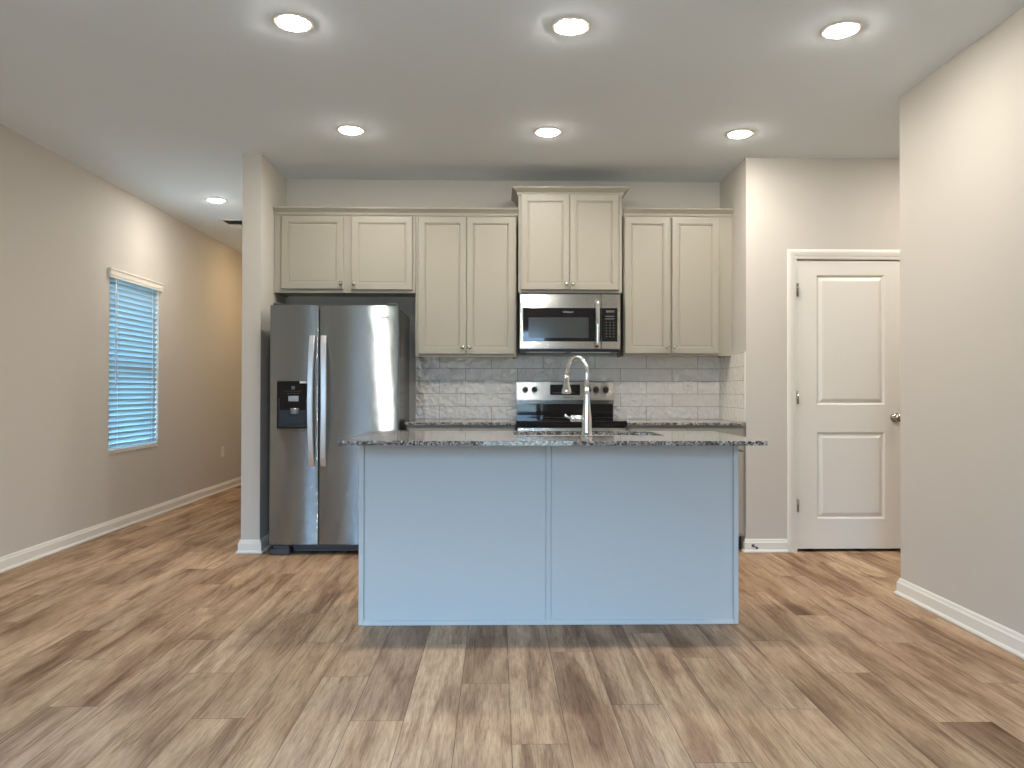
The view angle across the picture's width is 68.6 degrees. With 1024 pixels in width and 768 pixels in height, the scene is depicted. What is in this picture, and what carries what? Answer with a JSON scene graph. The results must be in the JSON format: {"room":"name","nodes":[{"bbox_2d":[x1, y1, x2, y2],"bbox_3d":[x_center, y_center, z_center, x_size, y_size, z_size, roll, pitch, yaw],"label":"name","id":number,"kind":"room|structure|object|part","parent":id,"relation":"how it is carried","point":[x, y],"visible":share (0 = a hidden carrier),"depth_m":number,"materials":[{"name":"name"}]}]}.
{"room":"kitchen","nodes":[
{"label":"kitchen","id":0,"kind":"room"},
{"bbox_2d":[0,124,241,556],"bbox_3d":[-3.219,-0.225,4.255,0.120,2.772,10.270,0,0,-1],"label":"wall","id":1,"kind":"structure","parent":0,"point":[63,225],"depth_m":5.67,"materials":[{"name":"beige paint"}]},
{"bbox_2d":[0,477,240,572],"bbox_3d":[-3.148,1.114,4.229,0.026,0.091,10.000,0,0,-1],"label":"baseboard","id":2,"kind":"structure","parent":1,"relation":"attached to","point":[16,559],"depth_m":5.81,"materials":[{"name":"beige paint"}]},
{"bbox_2d":[108,445,158,453],"bbox_3d":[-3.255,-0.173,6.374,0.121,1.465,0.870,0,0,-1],"label":"window sill","id":3,"kind":"structure","parent":1,"relation":"in","point":[125,450],"depth_m":6.30,"materials":[{"name":"white plastic"}]},
{"bbox_2d":[108,267,163,451],"bbox_3d":[-3.213,-0.187,6.375,0.085,1.462,0.936,0,0,-1],"label":"window blind","id":4,"kind":"object","parent":1,"relation":"attached to","point":[132,321],"visible":0.97,"depth_m":6.36,"materials":[{"name":"white plastic"}]},
{"bbox_3d":[-3.226,0.535,6.368,0.050,0.018,0.846,0,0,-1],"label":"rail","id":5,"kind":"part","parent":4,"relation":"part of","materials":[{"name":"white plastic"}]},
{"bbox_3d":[-3.198,-0.167,6.375,0.002,1.386,0.612,0,0,-1],"label":"ladder cord","id":6,"kind":"part","parent":4,"relation":"part of","materials":[{"name":"white plastic"}]},
{"bbox_2d":[221,446,223,456],"bbox_3d":[-3.238,0.757,8.402,0.009,0.116,0.070,0,0,-1],"label":"wall outlet","id":7,"kind":"object","parent":1,"relation":"attached to","point":[222,447],"visible":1,"depth_m":8.38,"materials":[{"name":"beige plastic"}]},
{"bbox_2d":[241,154,285,539],"bbox_3d":[-1.853,-0.196,7.264,0.130,2.772,4.106,0,0,-1],"label":"wall","id":8,"kind":"structure","parent":0,"point":[264,186],"depth_m":5.22,"materials":[{"name":"beige paint"}]},
{"bbox_2d":[236,534,272,553],"bbox_3d":[-1.855,1.142,7.214,0.182,0.091,4.082,0,0,-1],"label":"baseboard","id":9,"kind":"structure","parent":8,"relation":"attached to","point":[260,546],"depth_m":5.19,"materials":[{"name":"beige paint"}]},
{"bbox_2d":[286,179,719,420],"bbox_3d":[-0.065,-0.205,5.917,3.393,2.772,0.120,0,0,-1],"label":"wall","id":10,"kind":"structure","parent":0,"point":[299,192],"depth_m":5.86,"materials":[{"name":"beige paint"}]},
{"bbox_2d":[274,215,415,297],"bbox_3d":[-1.234,-0.963,5.656,1.037,0.586,0.366,0,0,-1],"label":"upper cabinet","id":11,"kind":"object","parent":10,"relation":"attached to","point":[315,255],"visible":0.98,"depth_m":5.51,"materials":[{"name":"beige paint"}]},
{"bbox_3d":[-1.466,-0.965,5.511,0.452,0.535,0.019,0,0,-1],"label":"door","id":12,"kind":"part","parent":11,"relation":"part of","materials":[{"name":"beige paint"}]},
{"bbox_3d":[-0.957,-0.962,5.521,0.446,0.539,0.019,0,0,-1],"label":"door","id":13,"kind":"part","parent":11,"relation":"part of","materials":[{"name":"beige paint"}]},
{"bbox_2d":[273,206,517,216],"bbox_3d":[-0.852,-1.269,5.515,1.795,0.054,0.041,0,0,-1],"label":"crown molding","id":14,"kind":"structure","parent":11,"relation":"attached to","point":[278,210],"depth_m":5.51,"materials":[{"name":"beige paint"}]},
{"bbox_2d":[415,216,515,358],"bbox_3d":[-0.343,-0.726,5.672,0.742,1.056,0.366,0,0,-1],"label":"upper cabinet","id":15,"kind":"object","parent":10,"relation":"attached to","point":[465,306],"visible":1,"depth_m":5.53,"materials":[{"name":"beige paint"}]},
{"bbox_3d":[-0.513,-0.726,5.527,0.354,1.010,0.019,0,0,-1],"label":"door","id":16,"kind":"part","parent":15,"relation":"part of","materials":[{"name":"beige paint"}]},
{"bbox_3d":[-0.157,-0.725,5.535,0.353,1.010,0.019,0,0,-1],"label":"door","id":17,"kind":"part","parent":15,"relation":"part of","materials":[{"name":"beige paint"}]},
{"bbox_2d":[416,355,718,418],"bbox_3d":[0.442,0.025,5.861,2.380,0.496,0.008,0,0,-1],"label":"tile backsplash","id":18,"kind":"structure","parent":10,"relation":"attached to","point":[644,387],"depth_m":5.86,"materials":[{"name":"white tile"}]},
{"bbox_2d":[441,375,449,389],"bbox_3d":[-0.520,-0.015,5.834,0.070,0.116,0.009,0,0,-1],"label":"wall outlet","id":19,"kind":"object","parent":18,"relation":"attached to","point":[445,379],"visible":1,"depth_m":5.83,"materials":[{"name":"beige plastic"}]},
{"bbox_2d":[485,380,493,394],"bbox_3d":[-0.177,0.025,5.840,0.070,0.116,0.010,0,0,-1],"label":"wall switch","id":20,"kind":"object","parent":18,"relation":"attached to","point":[489,384],"visible":1,"depth_m":5.84,"materials":[{"name":"beige plastic"}]},
{"bbox_2d":[683,376,691,390],"bbox_3d":[1.377,-0.006,5.871,0.070,0.116,0.009,0,0,-1],"label":"wall outlet","id":21,"kind":"object","parent":18,"relation":"attached to","point":[687,380],"visible":1,"depth_m":5.87,"materials":[{"name":"beige plastic"}]},
{"bbox_2d":[511,186,629,297],"bbox_3d":[0.428,-1.059,5.680,0.864,0.775,0.386,0,0,-1],"label":"upper cabinet","id":22,"kind":"object","parent":10,"relation":"attached to","point":[569,238],"visible":0.98,"depth_m":5.53,"materials":[{"name":"beige paint"}]},
{"bbox_3d":[0.244,-1.044,5.525,0.356,0.702,0.019,0,0,-1],"label":"door","id":23,"kind":"part","parent":22,"relation":"part of","materials":[{"name":"beige paint"}]},
{"bbox_2d":[518,293,619,353],"bbox_3d":[0.421,-0.451,5.633,0.736,0.434,0.452,0,0,-1],"label":"microwave","id":24,"kind":"object","parent":22,"relation":"attached to","point":[548,323],"visible":1,"depth_m":5.47,"materials":[{"name":"silver metal"}]},
{"bbox_3d":[0.364,-0.433,5.466,0.570,0.244,0.004,0,0,-1],"label":"door glass","id":25,"kind":"part","parent":24,"relation":"part of","materials":[{"name":"black glass"}]},
{"bbox_3d":[0.621,-0.438,5.441,0.035,0.342,0.062,0,0,-1],"label":"handle","id":26,"kind":"part","parent":24,"relation":"part of","materials":[{"name":"silver metal"}]},
{"bbox_3d":[0.712,-0.432,5.473,0.114,0.244,0.004,0,0,-1],"label":"panel glass","id":27,"kind":"part","parent":24,"relation":"part of","materials":[{"name":"black glass"}]},
{"bbox_3d":[0.721,-0.454,5.489,0.141,0.400,0.029,0,0,-1],"label":"control panel","id":28,"kind":"part","parent":24,"relation":"part of","materials":[{"name":"silver metal"}]},
{"bbox_3d":[0.428,-1.419,5.684,0.864,0.055,0.381,0,0,-1],"label":"crown moulding","id":29,"kind":"part","parent":22,"relation":"part of","materials":[{"name":"beige paint"}]},
{"bbox_3d":[0.606,-1.044,5.532,0.360,0.702,0.019,0,0,-1],"label":"door","id":30,"kind":"part","parent":22,"relation":"part of","materials":[{"name":"beige paint"}]},
{"bbox_2d":[415,351,745,421],"bbox_3d":[0.446,0.020,5.556,2.462,0.498,0.010,0,-1,13],"label":"trim","id":31,"kind":"structure","parent":10,"relation":"attached to","point":[744,351],"depth_m":5.27,"materials":[{"name":"beige paint"}]},
{"bbox_2d":[617,207,733,357],"bbox_3d":[1.230,-0.752,5.703,0.812,1.092,0.366,0,0,-1],"label":"upper cabinet","id":32,"kind":"object","parent":10,"relation":"attached to","point":[676,295],"visible":1,"depth_m":5.56,"materials":[{"name":"beige paint"}]},
{"bbox_3d":[1.002,-0.728,5.557,0.335,1.007,0.019,0,0,-1],"label":"door","id":33,"kind":"part","parent":32,"relation":"part of","materials":[{"name":"beige paint"}]},
{"bbox_3d":[1.234,-1.273,5.556,0.812,0.054,0.041,0,0,-1],"label":"crown moulding","id":34,"kind":"part","parent":32,"relation":"part of","materials":[{"name":"beige paint"}]},
{"bbox_3d":[1.360,-0.728,5.564,0.347,1.007,0.019,0,0,-1],"label":"door","id":35,"kind":"part","parent":32,"relation":"part of","materials":[{"name":"beige paint"}]},
{"bbox_2d":[0,485,1023,767],"bbox_3d":[0.415,1.228,4.314,7.395,0.120,10.270,0,0,-1],"label":"floor","id":36,"kind":"structure","parent":0,"point":[152,642],"depth_m":2.98,"materials":[{"name":"wood"}]},
{"bbox_2d":[269,303,409,554],"bbox_3d":[-1.224,0.309,5.441,0.875,1.724,0.758,0,0,-1],"label":"refrigerator","id":37,"kind":"object","parent":36,"relation":"on","point":[338,372],"visible":0.91,"depth_m":5.13,"materials":[{"name":"grey metal"}]},
{"bbox_3d":[-1.495,0.142,5.122,0.219,0.324,0.012,0,0,-1],"label":"dispenser panel","id":38,"kind":"part","parent":37,"relation":"part of","materials":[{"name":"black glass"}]},
{"bbox_3d":[-1.491,0.279,5.155,0.329,1.637,0.072,0,0,-1],"label":"freezer door","id":39,"kind":"part","parent":37,"relation":"part of","materials":[{"name":"silver metal"}]},
{"bbox_3d":[-1.365,0.114,5.094,0.042,0.891,0.067,0,0,-1],"label":"handle","id":40,"kind":"part","parent":37,"relation":"part of","materials":[{"name":"silver metal"}]},
{"bbox_3d":[-1.281,0.115,5.095,0.046,0.891,0.067,0,0,-1],"label":"handle","id":41,"kind":"part","parent":37,"relation":"part of","materials":[{"name":"silver metal"}]},
{"bbox_3d":[-1.050,0.280,5.164,0.540,1.637,0.072,0,0,-1],"label":"fridge door","id":42,"kind":"part","parent":37,"relation":"part of","materials":[{"name":"silver metal"}]},
{"bbox_2d":[407,425,514,430],"bbox_3d":[-0.362,0.733,5.520,0.760,0.887,0.644,0,0,-1],"label":"base cabinet","id":43,"kind":"object","parent":36,"relation":"on","point":[409,427],"visible":0.02,"depth_m":5.25,"materials":[{"name":"beige paint"}]},
{"bbox_3d":[-0.539,0.383,5.239,0.361,0.153,0.019,0,0,-1],"label":"drawer","id":44,"kind":"part","parent":43,"relation":"part of","materials":[{"name":"beige paint"}]},
{"bbox_2d":[405,419,515,424],"bbox_3d":[-0.364,0.279,5.526,0.770,0.020,0.624,0,0,-1],"label":"countertop","id":45,"kind":"structure","parent":43,"relation":"on","point":[414,421],"depth_m":5.22,"materials":[{"name":"stone"}]},
{"bbox_3d":[-0.174,0.384,5.247,0.361,0.153,0.019,0,0,-1],"label":"drawer","id":46,"kind":"part","parent":43,"relation":"part of","materials":[{"name":"beige paint"}]},
{"bbox_2d":[358,445,738,625],"bbox_3d":[0.176,0.720,3.885,1.836,0.884,0.540,0,0,-1],"label":"kitchen island","id":47,"kind":"object","parent":36,"relation":"on","point":[449,535],"visible":0.84,"depth_m":3.63,"materials":[{"name":"grey paint"}]},
{"bbox_3d":[-0.725,0.717,3.625,0.024,0.884,0.045,0,0,-1],"label":"corner trim","id":48,"kind":"part","parent":47,"relation":"part of","materials":[{"name":"grey paint"}]},
{"bbox_3d":[-0.274,0.717,3.623,0.871,0.881,0.005,0,0,-1],"label":"panel","id":49,"kind":"part","parent":47,"relation":"part of","materials":[{"name":"grey paint"}]},
{"bbox_3d":[0.180,1.149,3.618,1.787,0.022,0.014,0,0,-1],"label":"shoe moulding","id":50,"kind":"part","parent":47,"relation":"part of","materials":[{"name":"grey paint"}]},
{"bbox_2d":[337,431,767,445],"bbox_3d":[0.176,0.266,3.736,1.912,0.020,0.832,0,0,-1],"label":"island countertop","id":51,"kind":"structure","parent":47,"relation":"on","point":[437,438],"depth_m":3.43,"materials":[{"name":"stone"}]},
{"bbox_2d":[562,355,592,436],"bbox_3d":[0.322,0.056,3.741,0.141,0.400,0.217,0,0,-1],"label":"kitchen faucet","id":52,"kind":"object","parent":51,"relation":"on","point":[585,418],"visible":1,"depth_m":3.65,"materials":[{"name":"silver metal"}]},
{"bbox_3d":[0.300,0.165,3.660,0.094,0.038,0.033,0,0,-1],"label":"lever handle","id":53,"kind":"part","parent":52,"relation":"part of","materials":[{"name":"silver metal"}]},
{"bbox_3d":[0.322,-0.061,3.744,0.021,0.166,0.204,0,-1,-28],"label":"spout","id":54,"kind":"part","parent":52,"relation":"part of","materials":[{"name":"silver metal"}]},
{"bbox_2d":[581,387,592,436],"bbox_3d":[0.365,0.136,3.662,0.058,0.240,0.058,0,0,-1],"label":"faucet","id":55,"kind":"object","parent":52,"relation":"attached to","point":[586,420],"depth_m":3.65,"materials":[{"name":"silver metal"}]},
{"bbox_2d":[516,435,650,435],"bbox_3d":[0.384,0.378,3.909,0.777,0.201,0.401,0,0,-1],"label":"sink","id":56,"kind":"object","parent":51,"relation":"in","point":[516,435],"visible":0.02,"depth_m":4.10,"materials":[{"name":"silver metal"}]},
{"bbox_3d":[0.631,0.718,3.640,0.881,0.881,0.005,0,0,-1],"label":"panel","id":57,"kind":"part","parent":47,"relation":"part of","materials":[{"name":"grey paint"}]},
{"bbox_3d":[1.087,0.721,3.660,0.024,0.884,0.045,0,0,-1],"label":"corner trim","id":58,"kind":"part","parent":47,"relation":"part of","materials":[{"name":"grey paint"}]},
{"bbox_2d":[514,381,626,430],"bbox_3d":[0.407,0.578,5.488,0.768,1.199,0.723,0,0,-1],"label":"range","id":59,"kind":"object","parent":36,"relation":"on","point":[541,406],"visible":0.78,"depth_m":5.79,"materials":[{"name":"silver metal"}]},
{"bbox_2d":[514,418,626,426],"bbox_3d":[0.407,0.277,5.489,0.768,0.040,0.615,0,0,-1],"label":"cooktop","id":60,"kind":"object","parent":59,"relation":"in","point":[520,422],"depth_m":5.19,"materials":[{"name":"black glass"}]},
{"bbox_3d":[0.412,0.618,5.204,0.752,0.627,0.040,0,0,-1],"label":"oven door","id":61,"kind":"part","parent":59,"relation":"part of","materials":[{"name":"silver metal"}]},
{"bbox_2d":[625,425,744,548],"bbox_3d":[1.215,0.736,5.551,0.842,0.887,0.644,0,0,-1],"label":"base cabinet","id":62,"kind":"object","parent":36,"relation":"on","point":[739,430],"visible":0.03,"depth_m":5.27,"materials":[{"name":"beige paint"}]},
{"bbox_3d":[1.018,0.386,5.270,0.402,0.153,0.019,0,0,-1],"label":"drawer","id":63,"kind":"part","parent":62,"relation":"part of","materials":[{"name":"beige paint"}]},
{"bbox_2d":[620,419,744,424],"bbox_3d":[1.210,0.282,5.557,0.834,0.020,0.624,0,0,-1],"label":"countertop","id":64,"kind":"structure","parent":62,"relation":"on","point":[629,421],"depth_m":5.26,"materials":[{"name":"stone"}]},
{"bbox_3d":[1.424,0.387,5.278,0.402,0.153,0.019,0,0,-1],"label":"drawer","id":65,"kind":"part","parent":62,"relation":"part of","materials":[{"name":"beige paint"}]},
{"bbox_3d":[1.423,0.766,5.275,0.402,0.575,0.019,0,0,-1],"label":"door","id":66,"kind":"part","parent":62,"relation":"part of","materials":[{"name":"beige paint"}]},
{"bbox_2d":[0,0,1023,252],"bbox_3d":[0.420,-1.664,4.339,7.395,0.120,10.270,0,0,-1],"label":"ceiling","id":67,"kind":"structure","parent":0,"point":[163,102],"depth_m":4.02,"materials":[{"name":"white paint"}]},
{"bbox_2d":[205,197,226,202],"bbox_3d":[-2.558,-1.583,6.482,0.184,0.014,0.184,0,0,-1],"label":"recessed light","id":68,"kind":"object","parent":67,"relation":"in","point":[209,199],"visible":1,"depth_m":6.45,"materials":[{"name":"white"}]},
{"bbox_2d":[218,219,241,228],"bbox_3d":[-2.663,-1.578,7.418,0.320,0.008,0.430,0,0,-1],"label":"ceiling vent","id":69,"kind":"object","parent":67,"relation":"in","point":[233,223],"visible":0.58,"depth_m":7.33,"materials":[{"name":"white metal"}]},
{"bbox_2d":[272,12,314,32],"bbox_3d":[-0.977,-1.607,3.350,0.184,0.014,0.184,0,0,-1],"label":"recessed light","id":70,"kind":"object","parent":67,"relation":"in","point":[286,21],"visible":1,"depth_m":3.33,"materials":[{"name":"white plastic"}]},
{"bbox_2d":[336,125,365,134],"bbox_3d":[-1.016,-1.595,4.730,0.184,0.014,0.184,0,0,-1],"label":"recessed light","id":71,"kind":"object","parent":67,"relation":"in","point":[344,129],"visible":1,"depth_m":4.71,"materials":[{"name":"white"}]},
{"bbox_2d":[533,127,561,136],"bbox_3d":[0.227,-1.593,4.759,0.184,0.014,0.184,0,0,-1],"label":"recessed light","id":72,"kind":"object","parent":67,"relation":"in","point":[543,131],"visible":1,"depth_m":4.73,"materials":[{"name":"white plastic"}]},
{"bbox_2d":[550,16,590,35],"bbox_3d":[0.265,-1.604,3.380,0.184,0.014,0.184,0,0,-1],"label":"recessed light","id":73,"kind":"object","parent":67,"relation":"in","point":[569,25],"visible":1,"depth_m":3.36,"materials":[{"name":"white plastic"}]},
{"bbox_2d":[725,129,754,138],"bbox_3d":[1.454,-1.590,4.789,0.184,0.014,0.184,0,0,-1],"label":"recessed light","id":74,"kind":"object","parent":67,"relation":"in","point":[738,133],"visible":1,"depth_m":4.76,"materials":[{"name":"white plastic"}]},
{"bbox_2d":[819,20,862,39],"bbox_3d":[1.496,-1.602,3.409,0.184,0.014,0.184,0,0,-1],"label":"recessed light","id":75,"kind":"object","parent":67,"relation":"in","point":[843,29],"visible":1,"depth_m":3.39,"materials":[{"name":"white"}]},
{"bbox_2d":[720,158,899,548],"bbox_3d":[2.863,-0.202,5.664,2.452,2.772,0.741,0,0,-1],"label":"wall","id":76,"kind":"structure","parent":0,"point":[779,205],"depth_m":5.28,"materials":[{"name":"beige paint"}]},
{"bbox_2d":[719,352,743,421],"bbox_3d":[1.634,0.025,5.580,0.008,0.494,0.601,0,0,-1],"label":"tile backsplash","id":77,"kind":"structure","parent":76,"relation":"attached to","point":[731,368],"depth_m":5.55,"materials":[{"name":"white tile"}]},
{"bbox_2d":[742,538,787,552],"bbox_3d":[1.773,1.131,5.257,0.313,0.091,0.046,0,0,-1],"label":"baseboard","id":78,"kind":"structure","parent":76,"relation":"attached to","point":[764,545],"depth_m":5.25,"materials":[{"name":"beige paint"}]},
{"bbox_2d":[787,249,900,552],"bbox_3d":[2.385,0.117,5.333,0.906,2.128,0.136,0,0,-1],"label":"door frame","id":79,"kind":"structure","parent":76,"relation":"attached to","point":[793,255],"depth_m":5.26,"materials":[{"name":"beige paint"}]},
{"bbox_2d":[796,261,900,548],"bbox_3d":[2.382,0.144,5.270,0.766,2.028,0.104,0,0,-1],"label":"door","id":80,"kind":"structure","parent":76,"relation":"in","point":[848,312],"depth_m":5.29,"materials":[{"name":"beige paint"}]},
{"bbox_3d":[2.704,0.238,5.258,0.066,0.066,0.069,0,0,-1],"label":"knob","id":81,"kind":"part","parent":80,"relation":"part of","materials":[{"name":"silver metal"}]},
{"bbox_2d":[899,7,1023,634],"bbox_3d":[2.274,-0.237,1.702,0.130,2.772,4.950,0,0,-1],"label":"wall","id":82,"kind":"structure","parent":0,"point":[961,126],"depth_m":3.60,"materials":[{"name":"beige paint"}]},
{"bbox_2d":[894,578,1023,659],"bbox_3d":[2.271,1.102,1.764,0.182,0.091,4.856,0,0,-1],"label":"baseboard","id":83,"kind":"structure","parent":82,"relation":"attached to","point":[997,634],"depth_m":3.57,"materials":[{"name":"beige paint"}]}
]}

